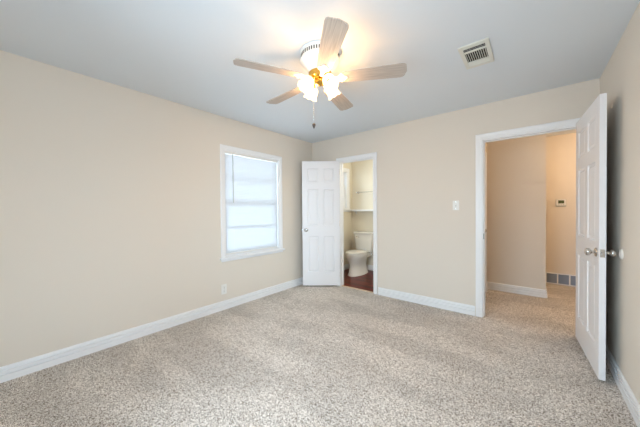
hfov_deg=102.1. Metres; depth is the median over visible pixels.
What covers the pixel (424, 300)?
baseboard
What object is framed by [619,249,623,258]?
bumper cover
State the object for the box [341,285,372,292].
trim
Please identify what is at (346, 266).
baseboard
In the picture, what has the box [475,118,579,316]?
door frame
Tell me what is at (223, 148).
window
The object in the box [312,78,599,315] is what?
wall
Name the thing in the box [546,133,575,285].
wall
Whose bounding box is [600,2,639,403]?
wall
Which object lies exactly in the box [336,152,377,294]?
door frame
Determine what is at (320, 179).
door
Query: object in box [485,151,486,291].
door frame
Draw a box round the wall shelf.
[350,209,372,213]
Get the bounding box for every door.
[302,161,339,284]
[575,93,616,380]
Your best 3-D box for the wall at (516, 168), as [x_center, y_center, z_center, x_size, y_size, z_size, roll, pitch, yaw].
[1.957,-0.043,4.649,3.172,2.440,0.120,0,1,39]
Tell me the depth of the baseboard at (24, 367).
2.45 m
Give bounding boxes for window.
[220,144,284,261]
[343,168,350,211]
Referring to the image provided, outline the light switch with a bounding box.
[453,200,458,209]
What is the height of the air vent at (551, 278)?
0.188 m
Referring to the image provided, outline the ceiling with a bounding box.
[0,0,639,142]
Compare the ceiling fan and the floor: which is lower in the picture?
the floor
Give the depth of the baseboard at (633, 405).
1.69 m
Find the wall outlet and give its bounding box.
[221,284,226,294]
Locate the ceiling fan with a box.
[233,17,406,127]
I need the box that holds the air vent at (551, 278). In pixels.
[546,272,575,286]
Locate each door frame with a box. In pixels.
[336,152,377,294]
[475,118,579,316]
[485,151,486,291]
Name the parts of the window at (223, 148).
sill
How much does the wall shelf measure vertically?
0.096 m
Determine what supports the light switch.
attached to the wall at (426, 247)
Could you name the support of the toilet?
on the floor
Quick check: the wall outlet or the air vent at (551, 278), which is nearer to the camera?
the wall outlet
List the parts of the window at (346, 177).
frame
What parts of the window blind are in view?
rail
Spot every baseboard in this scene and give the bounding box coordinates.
[0,277,302,382]
[335,285,474,315]
[344,263,372,270]
[487,282,546,297]
[606,344,639,426]
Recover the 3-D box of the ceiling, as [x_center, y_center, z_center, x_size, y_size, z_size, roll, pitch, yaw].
[1.075,-1.283,2.538,4.720,0.100,6.370,0,1,39]
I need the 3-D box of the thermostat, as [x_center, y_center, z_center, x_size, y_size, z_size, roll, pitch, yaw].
[3.902,-0.171,4.185,0.124,0.120,0.030,0,1,39]
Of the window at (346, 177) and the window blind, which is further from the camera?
the window at (346, 177)
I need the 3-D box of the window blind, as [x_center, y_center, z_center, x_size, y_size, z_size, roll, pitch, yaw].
[-0.938,-0.139,3.651,0.040,1.335,0.882,0,1,39]
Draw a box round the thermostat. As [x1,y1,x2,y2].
[556,199,565,206]
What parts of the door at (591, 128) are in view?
knob, latch plate, knob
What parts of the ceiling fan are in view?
blade, blade, light arm, light arm, blade, blade, blade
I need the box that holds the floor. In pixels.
[0,269,636,426]
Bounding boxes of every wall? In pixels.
[0,50,351,366]
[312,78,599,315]
[352,134,545,289]
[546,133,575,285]
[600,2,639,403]
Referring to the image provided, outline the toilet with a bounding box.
[345,231,372,276]
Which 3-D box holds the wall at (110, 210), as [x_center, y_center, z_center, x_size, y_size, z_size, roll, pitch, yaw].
[-0.995,-0.009,3.642,0.120,2.440,5.420,0,1,39]
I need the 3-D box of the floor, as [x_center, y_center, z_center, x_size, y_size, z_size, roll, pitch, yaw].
[1.095,1.254,2.567,4.720,0.106,6.370,0,1,39]
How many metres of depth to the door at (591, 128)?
1.97 m
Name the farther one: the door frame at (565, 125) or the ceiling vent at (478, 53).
the door frame at (565, 125)
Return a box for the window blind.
[225,151,277,254]
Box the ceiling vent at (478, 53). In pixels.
[457,37,493,69]
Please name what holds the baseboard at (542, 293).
attached to the wall at (516, 168)

